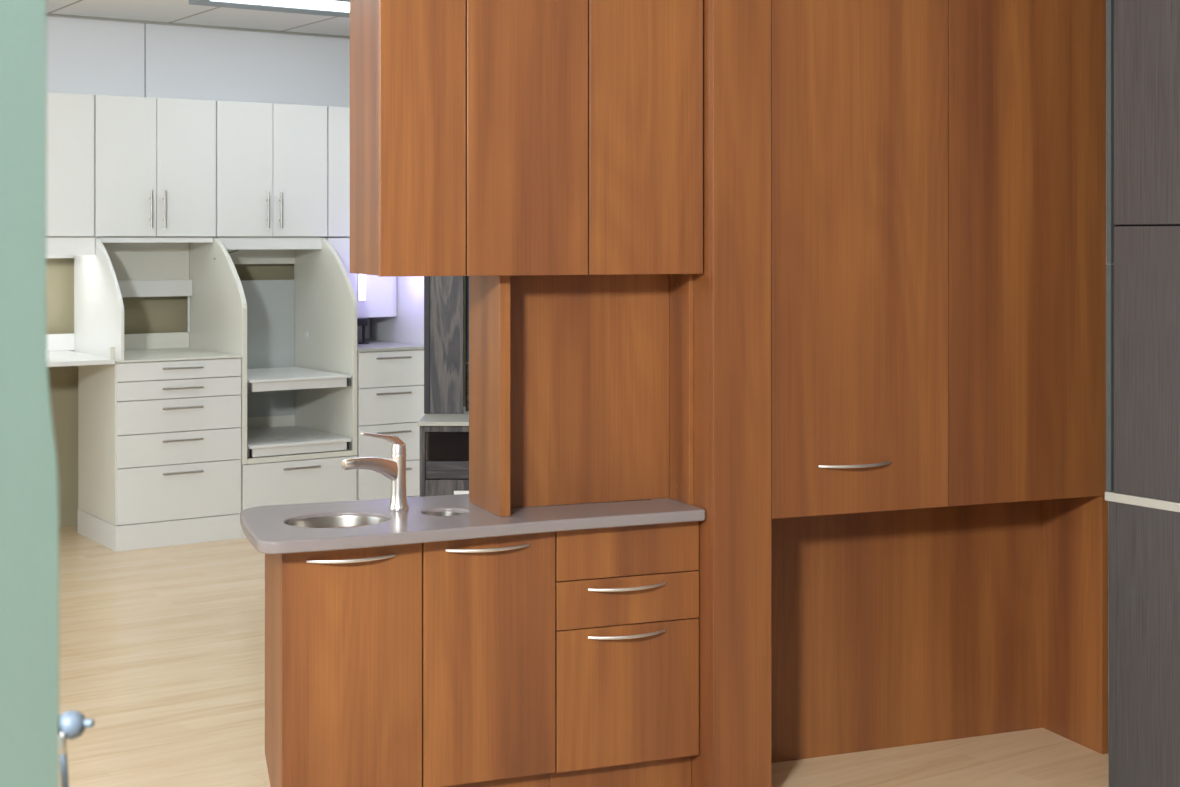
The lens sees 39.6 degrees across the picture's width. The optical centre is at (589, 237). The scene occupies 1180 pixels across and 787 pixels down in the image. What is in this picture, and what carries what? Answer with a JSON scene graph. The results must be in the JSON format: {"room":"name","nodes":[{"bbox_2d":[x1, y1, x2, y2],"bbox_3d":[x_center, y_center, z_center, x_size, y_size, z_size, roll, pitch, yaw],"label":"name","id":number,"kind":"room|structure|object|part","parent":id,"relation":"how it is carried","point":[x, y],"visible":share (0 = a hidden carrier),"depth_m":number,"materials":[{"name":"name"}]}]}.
{"room":"dental clinic","nodes":[
{"label":"dental clinic","id":0,"kind":"room"},
{"bbox_2d":[46,0,349,35],"bbox_3d":[-0.720,-1.255,3.302,10.500,0.050,12.280,0,0,-34],"label":"ceiling","id":1,"kind":"structure","parent":0,"point":[168,11],"depth_m":9.02,"materials":[{"name":"tile"}]},
{"bbox_2d":[189,0,349,17],"bbox_3d":[-1.317,-1.218,8.569,1.360,0.021,0.700,0,0,-34],"label":"recessed light","id":2,"kind":"object","parent":1,"relation":"in","point":[337,8],"visible":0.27,"depth_m":8.55,"materials":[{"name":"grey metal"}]},
{"bbox_2d":[214,0,349,11],"bbox_3d":[-1.317,-1.220,8.569,1.280,0.012,0.360,0,0,-34],"label":"diffuser","id":3,"kind":"object","parent":2,"relation":"attached to","point":[310,5],"depth_m":8.51,"materials":[{"name":"white plastic"}]},
{"bbox_2d":[46,237,468,526],"bbox_3d":[-4.120,0.185,8.343,10.500,2.830,0.120,0,0,-34],"label":"wall","id":4,"kind":"structure","parent":0,"point":[165,314],"depth_m":9.11,"materials":[{"name":"beige paint"}]},
{"bbox_2d":[46,92,93,236],"bbox_3d":[-3.325,-0.383,8.492,1.384,0.754,0.440,0,0,-34],"label":"upper cabinet","id":5,"kind":"object","parent":4,"relation":"attached to","point":[69,117],"visible":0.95,"depth_m":8.63,"materials":[{"name":"white plastic"}]},
{"bbox_2d":[46,16,144,96],"bbox_3d":[-5.484,-0.865,7.332,7.107,0.729,0.030,0,0,-34],"label":"wall","id":6,"kind":"structure","parent":4,"relation":"attached to","point":[84,56],"depth_m":9.15,"materials":[{"name":"grey paint"}]},
{"bbox_2d":[93,95,215,236],"bbox_3d":[-2.460,-0.383,9.054,0.670,0.754,0.477,0,0,-34],"label":"upper cabinet","id":7,"kind":"object","parent":4,"relation":"attached to","point":[155,158],"visible":0.83,"depth_m":8.88,"materials":[{"name":"white plastic"}]},
{"bbox_3d":[-2.492,-0.385,8.800,0.329,0.751,0.018,0,0,-34],"label":"door","id":8,"kind":"part","parent":7,"relation":"part of","materials":[{"name":"white plastic"}]},
{"bbox_3d":[-2.370,-0.157,8.849,0.014,0.203,0.037,0,0,-34],"label":"handle","id":9,"kind":"part","parent":7,"relation":"part of","materials":[{"name":"metal"}]},
{"bbox_3d":[-2.308,-0.157,8.891,0.014,0.203,0.037,0,0,-34],"label":"handle","id":10,"kind":"part","parent":7,"relation":"part of","materials":[{"name":"metal"}]},
{"bbox_3d":[-2.215,-0.385,8.987,0.333,0.751,0.018,0,0,-34],"label":"door","id":11,"kind":"part","parent":7,"relation":"part of","materials":[{"name":"white plastic"}]},
{"bbox_2d":[145,24,349,106],"bbox_3d":[-1.128,-0.865,10.270,3.385,0.729,0.030,0,0,-34],"label":"wall","id":12,"kind":"structure","parent":4,"relation":"attached to","point":[182,62],"depth_m":9.65,"materials":[{"name":"grey paint"}]},
{"bbox_2d":[215,101,326,236],"bbox_3d":[-1.902,-0.383,9.430,0.668,0.754,0.477,0,0,-34],"label":"upper cabinet","id":13,"kind":"object","parent":4,"relation":"attached to","point":[271,159],"visible":0.82,"depth_m":9.25,"materials":[{"name":"white plastic"}]},
{"bbox_3d":[-1.934,-0.385,9.176,0.328,0.751,0.018,0,0,-34],"label":"door","id":14,"kind":"part","parent":13,"relation":"part of","materials":[{"name":"white plastic"}]},
{"bbox_3d":[-1.813,-0.157,9.225,0.014,0.203,0.037,0,0,-34],"label":"handle","id":15,"kind":"part","parent":13,"relation":"part of","materials":[{"name":"metal"}]},
{"bbox_3d":[-1.749,-0.157,9.268,0.014,0.203,0.037,0,0,-34],"label":"handle","id":16,"kind":"part","parent":13,"relation":"part of","materials":[{"name":"metal"}]},
{"bbox_3d":[-1.657,-0.385,9.363,0.332,0.751,0.018,0,0,-34],"label":"door","id":17,"kind":"part","parent":13,"relation":"part of","materials":[{"name":"white plastic"}]},
{"bbox_2d":[326,106,349,236],"bbox_3d":[-1.348,-0.383,9.826,0.686,0.754,0.440,0,0,-34],"label":"upper cabinet","id":18,"kind":"object","parent":4,"relation":"attached to","point":[338,118],"visible":0.21,"depth_m":9.49,"materials":[{"name":"white plastic"}]},
{"bbox_2d":[326,238,395,338],"bbox_3d":[-1.433,0.308,9.736,0.454,0.617,0.414,0,0,-34],"label":"upper cabinet","id":19,"kind":"object","parent":4,"relation":"attached to","point":[375,295],"visible":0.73,"depth_m":9.61,"materials":[{"name":"white wood"}]},
{"bbox_2d":[359,274,364,299],"bbox_3d":[-1.329,0.234,9.561,0.038,0.259,0.008,0,0,-34],"label":"diffuser","id":20,"kind":"object","parent":19,"relation":"attached to","point":[361,276],"depth_m":9.56,"materials":[{"name":"white"}]},
{"bbox_2d":[59,498,1108,786],"bbox_3d":[-0.720,1.625,3.302,10.500,0.050,12.280,0,0,-34],"label":"floor","id":21,"kind":"structure","parent":0,"point":[163,648],"depth_m":5.69,"materials":[{"name":"brown wood"}]},
{"bbox_2d":[0,0,58,786],"bbox_3d":[-0.513,0.650,1.059,0.284,1.900,0.985,0,0,11],"label":"door","id":22,"kind":"structure","parent":21,"relation":"on","point":[29,490],"depth_m":1.08,"materials":[{"name":"green paint"}]},
{"bbox_2d":[59,710,93,786],"bbox_3d":[-0.520,0.571,1.590,0.070,0.218,0.048,0,0,0],"label":"rod","id":23,"kind":"object","parent":22,"relation":"attached to","point":[72,724],"visible":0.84,"depth_m":1.59,"materials":[{"name":"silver metal"}]},
{"bbox_3d":[-0.504,0.587,1.584,0.018,0.186,0.007,0,0,0],"label":"rod","id":24,"kind":"part","parent":23,"relation":"part of","materials":[{"name":"silver metal"}]},
{"bbox_2d":[47,347,114,366],"bbox_3d":[-3.201,1.077,8.309,1.345,1.045,0.802,0,0,-34],"label":"desk","id":25,"kind":"object","parent":21,"relation":"on","point":[54,358],"visible":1,"depth_m":8.35,"materials":[{"name":"white laminate"}]},
{"bbox_2d":[46,237,94,350],"bbox_3d":[-3.190,0.307,8.318,1.372,0.620,0.801,0,0,-34],"label":"hutch","id":26,"kind":"object","parent":25,"relation":"on","point":[56,247],"visible":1,"depth_m":8.68,"materials":[{"name":"white wood"}]},
{"bbox_2d":[78,348,241,551],"bbox_3d":[-2.350,1.114,8.863,0.679,0.972,0.836,0,0,-34],"label":"base cabinet","id":27,"kind":"object","parent":21,"relation":"on","point":[159,430],"visible":0.98,"depth_m":8.56,"materials":[{"name":"white laminate"}]},
{"bbox_3d":[-2.140,1.324,8.555,0.667,0.286,0.018,0,0,-34],"label":"drawer","id":28,"kind":"part","parent":27,"relation":"part of","materials":[{"name":"white laminate"}]},
{"bbox_3d":[-2.140,1.095,8.555,0.667,0.165,0.018,0,0,-34],"label":"drawer","id":29,"kind":"part","parent":27,"relation":"part of","materials":[{"name":"white laminate"}]},
{"bbox_3d":[-2.140,0.923,8.555,0.667,0.170,0.018,0,0,-34],"label":"drawer","id":30,"kind":"part","parent":27,"relation":"part of","materials":[{"name":"white laminate"}]},
{"bbox_3d":[-2.140,0.786,8.555,0.667,0.095,0.018,0,0,-34],"label":"drawer","id":31,"kind":"part","parent":27,"relation":"part of","materials":[{"name":"white plastic"}]},
{"bbox_3d":[-2.140,0.688,8.555,0.667,0.094,0.018,0,0,-34],"label":"drawer","id":32,"kind":"part","parent":27,"relation":"part of","materials":[{"name":"white plastic"}]},
{"bbox_2d":[115,348,241,362],"bbox_3d":[-2.358,0.632,8.877,0.675,0.009,0.804,0,0,-34],"label":"countertop","id":33,"kind":"structure","parent":27,"relation":"on","point":[165,354],"depth_m":8.76,"materials":[{"name":"white laminate"}]},
{"bbox_2d":[74,237,215,360],"bbox_3d":[-2.350,0.312,8.884,0.652,0.630,0.801,0,0,-34],"label":"hutch","id":34,"kind":"object","parent":33,"relation":"on","point":[120,267],"visible":0.95,"depth_m":9.03,"materials":[{"name":"white plastic"}]},
{"bbox_3d":[-2.613,0.312,8.707,0.018,0.630,0.801,0,0,-34],"label":"panel","id":35,"kind":"part","parent":34,"relation":"part of","materials":[{"name":"white plastic"}]},
{"bbox_3d":[-2.542,0.284,9.186,0.632,0.092,0.054,0,0,-34],"label":"rail","id":36,"kind":"part","parent":34,"relation":"part of","materials":[{"name":"white plastic"}]},
{"bbox_3d":[-2.123,1.220,8.534,0.215,0.012,0.036,0,0,-34],"label":"handle","id":37,"kind":"part","parent":27,"relation":"part of","materials":[{"name":"metal"}]},
{"bbox_3d":[-2.123,1.050,8.534,0.215,0.012,0.036,0,0,-34],"label":"handle","id":38,"kind":"part","parent":27,"relation":"part of","materials":[{"name":"metal"}]},
{"bbox_3d":[-2.123,0.882,8.534,0.215,0.012,0.036,0,0,-34],"label":"handle","id":39,"kind":"part","parent":27,"relation":"part of","materials":[{"name":"metal"}]},
{"bbox_3d":[-2.123,0.779,8.534,0.215,0.012,0.036,0,0,-34],"label":"handle","id":40,"kind":"part","parent":27,"relation":"part of","materials":[{"name":"metal"}]},
{"bbox_3d":[-2.123,0.675,8.534,0.215,0.012,0.036,0,0,-34],"label":"handle","id":41,"kind":"part","parent":27,"relation":"part of","materials":[{"name":"metal"}]},
{"bbox_2d":[189,237,356,537],"bbox_3d":[-1.788,0.798,9.243,0.675,1.603,0.836,0,0,-34],"label":"tall cabinet","id":42,"kind":"object","parent":21,"relation":"on","point":[296,339],"visible":0.8,"depth_m":9.23,"materials":[{"name":"white plastic"}]},
{"bbox_3d":[-2.066,0.603,9.076,0.028,1.211,0.801,0,0,-34],"label":"panel","id":43,"kind":"part","parent":42,"relation":"part of","materials":[{"name":"white plastic"}]},
{"bbox_3d":[-2.016,0.649,9.583,0.617,0.803,0.012,0,0,-34],"label":"panel","id":44,"kind":"part","parent":42,"relation":"part of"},
{"bbox_3d":[-1.781,1.143,9.236,0.593,0.063,0.754,0,0,-34],"label":"pull out shelf","id":45,"kind":"part","parent":42,"relation":"part of","materials":[{"name":"white laminate"}]},
{"bbox_3d":[-1.781,0.793,9.236,0.593,0.063,0.754,0,0,-34],"label":"pull out shelf","id":46,"kind":"part","parent":42,"relation":"part of","materials":[{"name":"white plastic"}]},
{"bbox_3d":[-1.579,1.339,8.933,0.667,0.255,0.018,0,0,-34],"label":"drawer","id":47,"kind":"part","parent":42,"relation":"part of","materials":[{"name":"white laminate"}]},
{"bbox_3d":[-1.578,1.194,8.934,0.619,0.028,0.021,0,0,-34],"label":"rail","id":48,"kind":"part","parent":42,"relation":"part of","materials":[{"name":"white laminate"}]},
{"bbox_3d":[-1.568,1.248,8.908,0.214,0.012,0.036,0,0,-34],"label":"handle","id":49,"kind":"part","parent":42,"relation":"part of","materials":[{"name":"metal"}]},
{"bbox_3d":[-1.528,0.603,9.439,0.026,1.211,0.801,0,0,-34],"label":"panel","id":50,"kind":"part","parent":42,"relation":"part of","materials":[{"name":"white plastic"}]},
{"bbox_2d":[265,525,421,786],"bbox_3d":[-0.661,1.201,4.413,0.377,0.798,0.288,0,0,-21],"label":"base cabinet","id":51,"kind":"object","parent":21,"relation":"on","point":[343,628],"visible":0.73,"depth_m":4.32,"materials":[{"name":"brown wood"}]},
{"bbox_3d":[-0.840,1.201,4.374,0.016,0.798,0.230,0,0,-21],"label":"panel","id":52,"kind":"part","parent":51,"relation":"part of","materials":[{"name":"brown wood"}]},
{"bbox_3d":[-0.621,0.843,4.293,0.238,0.009,0.037,0,0,-21],"label":"handle","id":53,"kind":"part","parent":51,"relation":"part of","materials":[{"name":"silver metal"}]},
{"bbox_2d":[240,494,704,553],"bbox_3d":[-0.346,0.784,4.627,1.265,0.032,0.585,0,0,-21],"label":"countertop","id":54,"kind":"structure","parent":51,"relation":"on","point":[266,528],"depth_m":4.49,"materials":[{"name":"grey stone"}]},
{"bbox_2d":[287,515,387,527],"bbox_3d":[-0.689,0.854,4.472,0.283,0.152,0.243,0,0,-21],"label":"sink","id":55,"kind":"object","parent":54,"relation":"in","point":[347,520],"visible":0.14,"depth_m":4.58,"materials":[{"name":"metal"}]},
{"bbox_2d":[341,432,408,510],"bbox_3d":[-0.595,0.652,4.571,0.057,0.230,0.216,0,0,44],"label":"faucet","id":56,"kind":"object","parent":54,"relation":"on","point":[394,469],"visible":1,"depth_m":4.60,"materials":[{"name":"silver metal"}]},
{"bbox_3d":[-0.603,0.648,4.570,0.203,0.083,0.032,0,0,-43],"label":"spout","id":57,"kind":"part","parent":56,"relation":"part of","materials":[{"name":"silver metal"}]},
{"bbox_3d":[-0.583,0.568,4.590,0.150,0.060,0.029,0,0,-42],"label":"lever","id":58,"kind":"part","parent":56,"relation":"part of","materials":[{"name":"silver metal"}]},
{"bbox_2d":[426,511,465,515],"bbox_3d":[-0.406,0.834,4.599,0.127,0.112,0.127,0,0,-21],"label":"waste opening","id":59,"kind":"object","parent":54,"relation":"in","point":[446,513],"visible":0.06,"depth_m":4.66,"materials":[{"name":"metal"}]},
{"bbox_2d":[469,276,509,516],"bbox_3d":[-0.286,0.434,4.650,0.032,0.668,0.288,0,0,-21],"label":"end panel","id":60,"kind":"object","parent":54,"relation":"on","point":[489,296],"visible":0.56,"depth_m":4.59,"materials":[{"name":"brown wood"}]},
{"bbox_2d":[510,274,693,507],"bbox_3d":[0.013,0.434,4.689,0.552,0.668,0.154,0,0,-21],"label":"panel","id":61,"kind":"object","parent":54,"relation":"on","point":[602,366],"visible":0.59,"depth_m":4.75,"materials":[{"name":"brown wood"}]},
{"bbox_3d":[0.264,0.434,4.786,0.014,0.668,0.154,0,0,-21],"label":"panel","id":62,"kind":"part","parent":61,"relation":"part of","materials":[{"name":"brown wood"}]},
{"bbox_2d":[355,339,424,499],"bbox_3d":[-1.314,1.109,9.562,0.464,0.982,0.836,0,0,-34],"label":"base cabinet","id":63,"kind":"object","parent":21,"relation":"on","point":[390,375],"visible":0.44,"depth_m":9.23,"materials":[{"name":"white laminate"}]},
{"bbox_3d":[-1.103,1.366,9.254,0.452,0.202,0.018,0,0,-34],"label":"drawer","id":64,"kind":"part","parent":63,"relation":"part of","materials":[{"name":"white plastic"}]},
{"bbox_3d":[-1.103,1.155,9.254,0.452,0.212,0.018,0,0,-34],"label":"drawer","id":65,"kind":"part","parent":63,"relation":"part of","materials":[{"name":"white laminate"}]},
{"bbox_2d":[357,339,423,351],"bbox_3d":[-1.321,0.626,9.575,0.462,0.017,0.806,0,0,-34],"label":"countertop","id":66,"kind":"structure","parent":63,"relation":"on","point":[375,345],"depth_m":9.34,"materials":[{"name":"white stone"}]},
{"bbox_2d":[357,318,369,343],"bbox_3d":[-1.342,0.542,9.541,0.125,0.150,0.070,0,0,-34],"label":"lamp stand","id":67,"kind":"object","parent":66,"relation":"on","point":[363,322],"visible":0.78,"depth_m":9.53,"materials":[{"name":"black plastic"}]},
{"bbox_3d":[-1.103,0.738,9.254,0.452,0.198,0.018,0,0,-34],"label":"drawer","id":68,"kind":"part","parent":63,"relation":"part of","materials":[{"name":"white plastic"}]},
{"bbox_3d":[-1.103,0.943,9.254,0.452,0.204,0.018,0,0,-34],"label":"drawer","id":69,"kind":"part","parent":63,"relation":"part of","materials":[{"name":"white plastic"}]},
{"bbox_3d":[-1.107,1.092,9.219,0.214,0.012,0.036,0,0,-34],"label":"handle","id":70,"kind":"part","parent":63,"relation":"part of","materials":[{"name":"metal"}]},
{"bbox_3d":[-1.107,0.873,9.219,0.214,0.012,0.036,0,0,-34],"label":"handle","id":71,"kind":"part","parent":63,"relation":"part of","materials":[{"name":"metal"}]},
{"bbox_3d":[-1.107,0.673,9.219,0.214,0.012,0.036,0,0,-34],"label":"handle","id":72,"kind":"part","parent":63,"relation":"part of","materials":[{"name":"metal"}]},
{"bbox_2d":[370,276,423,496],"bbox_3d":[-1.065,0.420,9.631,0.020,2.360,1.000,0,0,-34],"label":"wall","id":73,"kind":"structure","parent":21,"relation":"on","point":[407,326],"depth_m":9.64,"materials":[{"name":"paint"}]},
{"bbox_2d":[422,532,554,786],"bbox_3d":[-0.308,1.201,4.550,0.378,0.798,0.288,0,0,-21],"label":"base cabinet","id":74,"kind":"object","parent":21,"relation":"on","point":[488,603],"visible":0.68,"depth_m":4.45,"materials":[{"name":"brown wood"}]},
{"bbox_3d":[-0.271,0.841,4.430,0.238,0.009,0.037,0,0,-21],"label":"handle","id":75,"kind":"part","parent":74,"relation":"part of","materials":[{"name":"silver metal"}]},
{"bbox_2d":[418,407,650,506],"bbox_3d":[-0.217,1.175,6.985,0.974,0.850,0.590,0,0,0],"label":"base cabinet","id":76,"kind":"object","parent":21,"relation":"on","point":[444,438],"visible":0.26,"depth_m":6.72,"materials":[{"name":"laminate"}]},
{"bbox_2d":[418,407,468,425],"bbox_3d":[-0.217,0.759,6.985,0.974,0.018,0.590,0,0,0],"label":"countertop","id":77,"kind":"structure","parent":76,"relation":"on","point":[428,419],"depth_m":6.74,"materials":[{"name":"white stone"}]},
{"bbox_2d":[424,276,463,413],"bbox_3d":[-0.625,0.074,7.095,0.167,1.349,0.210,0,0,0],"label":"door","id":78,"kind":"structure","parent":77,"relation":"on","point":[443,295],"depth_m":6.99,"materials":[{"name":"laminate"}]},
{"bbox_3d":[-0.696,0.074,7.095,0.024,1.349,0.210,0,0,0],"label":"edge post","id":79,"kind":"part","parent":78,"relation":"part of","materials":[{"name":"black wood"}]},
{"bbox_2d":[466,276,468,410],"bbox_3d":[-0.170,0.074,7.104,0.739,1.349,0.019,0,0,0],"label":"glass pane","id":80,"kind":"object","parent":77,"relation":"on","point":[467,277],"visible":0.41,"depth_m":7.10,"materials":[{"name":"glass"}]},
{"bbox_3d":[-0.170,0.647,7.104,0.739,0.204,0.018,0,0,0],"label":"panel","id":81,"kind":"part","parent":80,"relation":"part of","materials":[{"name":"glass"}]},
{"bbox_3d":[-0.170,-0.030,7.104,0.739,1.140,0.008,0,0,0],"label":"glass","id":82,"kind":"part","parent":80,"relation":"part of","materials":[{"name":"black glass"}]},
{"bbox_3d":[-0.225,0.935,6.731,0.901,0.039,0.018,0,0,0],"label":"rail","id":83,"kind":"part","parent":76,"relation":"part of","materials":[{"name":"laminate"}]},
{"bbox_3d":[-0.225,0.973,6.738,0.901,0.031,0.012,0,0,0],"label":"shadow rail","id":84,"kind":"part","parent":76,"relation":"part of","materials":[{"name":"laminate"}]},
{"bbox_3d":[-0.225,0.856,6.729,0.901,0.117,0.006,0,0,0],"label":"glass door","id":85,"kind":"part","parent":76,"relation":"part of","materials":[{"name":"black glass"}]},
{"bbox_3d":[-0.478,1.040,6.706,0.156,0.015,0.028,0,0,0],"label":"handle","id":86,"kind":"part","parent":76,"relation":"part of","materials":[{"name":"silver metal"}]},
{"bbox_3d":[-0.225,1.116,6.729,0.901,0.248,0.018,0,0,0],"label":"drawer","id":87,"kind":"part","parent":76,"relation":"part of","materials":[{"name":"laminate"}]},
{"bbox_2d":[549,521,698,786],"bbox_3d":[0.072,1.201,4.698,0.434,0.798,0.288,0,0,-21],"label":"base cabinet","id":88,"kind":"object","parent":21,"relation":"on","point":[627,597],"visible":0.81,"depth_m":4.60,"materials":[{"name":"brown wood"}]},
{"bbox_3d":[0.106,1.281,4.609,0.432,0.390,0.020,0,0,-21],"label":"drawer","id":89,"kind":"part","parent":88,"relation":"part of","materials":[{"name":"brown wood"}]},
{"bbox_3d":[0.110,1.111,4.578,0.236,0.009,0.037,0,0,-21],"label":"handle","id":90,"kind":"part","parent":88,"relation":"part of","materials":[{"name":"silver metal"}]},
{"bbox_3d":[0.106,1.017,4.609,0.432,0.132,0.020,0,0,-21],"label":"drawer","id":91,"kind":"part","parent":88,"relation":"part of","materials":[{"name":"brown wood"}]},
{"bbox_3d":[0.110,0.978,4.578,0.236,0.009,0.037,0,0,-21],"label":"handle","id":92,"kind":"part","parent":88,"relation":"part of","materials":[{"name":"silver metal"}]},
{"bbox_3d":[0.106,0.875,4.609,0.432,0.146,0.020,0,0,-21],"label":"drawer","id":93,"kind":"part","parent":88,"relation":"part of","materials":[{"name":"brown wood"}]},
{"bbox_2d":[669,0,770,786],"bbox_3d":[0.377,0.210,4.773,0.184,2.780,0.300,0,0,-21],"label":"panel","id":94,"kind":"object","parent":21,"relation":"on","point":[732,294],"depth_m":4.64,"materials":[{"name":"brown wood"}]},
{"bbox_2d":[350,0,702,276],"bbox_3d":[-0.177,-0.539,4.638,0.941,1.282,0.350,0,0,-21],"label":"upper cabinet","id":95,"kind":"object","parent":94,"relation":"attached to","point":[488,137],"visible":1,"depth_m":4.47,"materials":[{"name":"brown wood"}]},
{"bbox_3d":[-0.446,-0.539,4.356,0.235,1.282,0.020,0,0,-21],"label":"door","id":96,"kind":"part","parent":95,"relation":"part of","materials":[{"name":"brown wood"}]},
{"bbox_3d":[-0.171,-0.539,4.463,0.347,1.282,0.020,0,0,-21],"label":"door","id":97,"kind":"part","parent":95,"relation":"part of","materials":[{"name":"brown wood"}]},
{"bbox_3d":[0.156,-0.539,4.590,0.345,1.282,0.020,0,0,-21],"label":"door","id":98,"kind":"part","parent":95,"relation":"part of","materials":[{"name":"brown wood"}]},
{"bbox_3d":[0.295,0.210,4.753,0.018,2.780,0.280,0,0,-21],"label":"panel","id":99,"kind":"part","parent":94,"relation":"part of","materials":[{"name":"brown wood"}]},
{"bbox_3d":[0.428,0.210,4.643,0.184,2.780,0.020,0,0,-21],"label":"panel","id":100,"kind":"part","parent":94,"relation":"part of","materials":[{"name":"brown wood"}]},
{"bbox_2d":[771,496,1107,762],"bbox_3d":[1.007,1.200,5.020,1.168,0.799,0.314,0,0,-21],"label":"wall panel","id":101,"kind":"object","parent":21,"relation":"on","point":[893,628],"visible":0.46,"depth_m":5.17,"materials":[{"name":"brown wood"}]},
{"bbox_2d":[771,0,1105,518],"bbox_3d":[1.016,-0.190,4.994,1.163,1.980,0.323,0,0,-21],"label":"upper cabinet","id":102,"kind":"object","parent":101,"relation":"on","point":[938,167],"visible":0.86,"depth_m":4.86,"materials":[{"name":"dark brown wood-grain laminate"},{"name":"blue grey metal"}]},
{"bbox_3d":[0.777,0.659,4.747,0.243,0.009,0.037,0,0,-21],"label":"handle","id":103,"kind":"part","parent":102,"relation":"part of","materials":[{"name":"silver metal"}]},
{"bbox_3d":[0.790,-0.190,4.784,0.589,1.980,0.020,0,0,-21],"label":"door","id":104,"kind":"part","parent":102,"relation":"part of","materials":[{"name":"brown wood"}]},
{"bbox_3d":[1.333,-0.190,4.996,0.572,1.980,0.020,0,0,-21],"label":"door","id":105,"kind":"part","parent":102,"relation":"part of","materials":[{"name":"brown wood"}]},
{"bbox_3d":[1.540,1.200,5.228,0.023,0.799,0.314,0,0,-21],"label":"panel","id":106,"kind":"part","parent":101,"relation":"part of","materials":[{"name":"brown wood"}]},
{"bbox_2d":[1109,501,1179,786],"bbox_3d":[2.249,1.177,4.090,0.580,0.845,1.866,0,0,-34],"label":"base cabinet","id":107,"kind":"object","parent":21,"relation":"on","point":[1144,542],"visible":0.98,"depth_m":4.61,"materials":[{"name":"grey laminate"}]},
{"bbox_3d":[1.503,1.177,4.697,0.022,0.845,0.026,0,0,-34],"label":"panel","id":108,"kind":"part","parent":107,"relation":"part of","materials":[{"name":"grey laminate"}]},
{"bbox_2d":[1105,491,1179,511],"bbox_3d":[2.253,0.741,4.099,0.604,0.026,1.877,0,0,-34],"label":"countertop","id":109,"kind":"structure","parent":107,"relation":"on","point":[1109,496],"depth_m":4.60,"materials":[{"name":"beige stone"}]},
{"bbox_2d":[1106,0,1179,501],"bbox_3d":[2.247,-0.226,4.094,0.580,1.908,1.875,0,0,-34],"label":"upper cabinet","id":110,"kind":"object","parent":109,"relation":"on","point":[1143,264],"visible":1,"depth_m":4.61,"materials":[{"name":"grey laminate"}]},
{"bbox_3d":[1.727,-0.226,4.864,0.580,1.908,0.017,0,0,-34],"label":"panel","id":111,"kind":"part","parent":110,"relation":"part of","materials":[{"name":"grey wood"}]},
{"bbox_3d":[1.771,0.347,4.299,0.020,0.760,0.948,0,0,-34],"label":"door","id":112,"kind":"part","parent":110,"relation":"part of","materials":[{"name":"grey laminate"}]},
{"bbox_3d":[1.771,-0.609,4.299,0.020,1.142,0.948,0,0,-34],"label":"door","id":113,"kind":"part","parent":110,"relation":"part of","materials":[{"name":"grey laminate"}]},
{"bbox_2d":[1106,0,1108,568],"bbox_3d":[3.674,0.185,6.266,0.100,2.830,12.280,0,0,-34],"label":"wall","id":114,"kind":"structure","parent":0,"point":[1106,0],"depth_m":7.92,"materials":[{"name":"grey paint"}]},
{"bbox_2d":[46,13,349,38],"bbox_3d":[-4.061,-1.224,8.256,10.500,0.011,0.030,0,0,-34],"label":"trim","id":115,"kind":"structure","parent":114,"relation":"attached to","point":[51,15],"depth_m":9.44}
]}

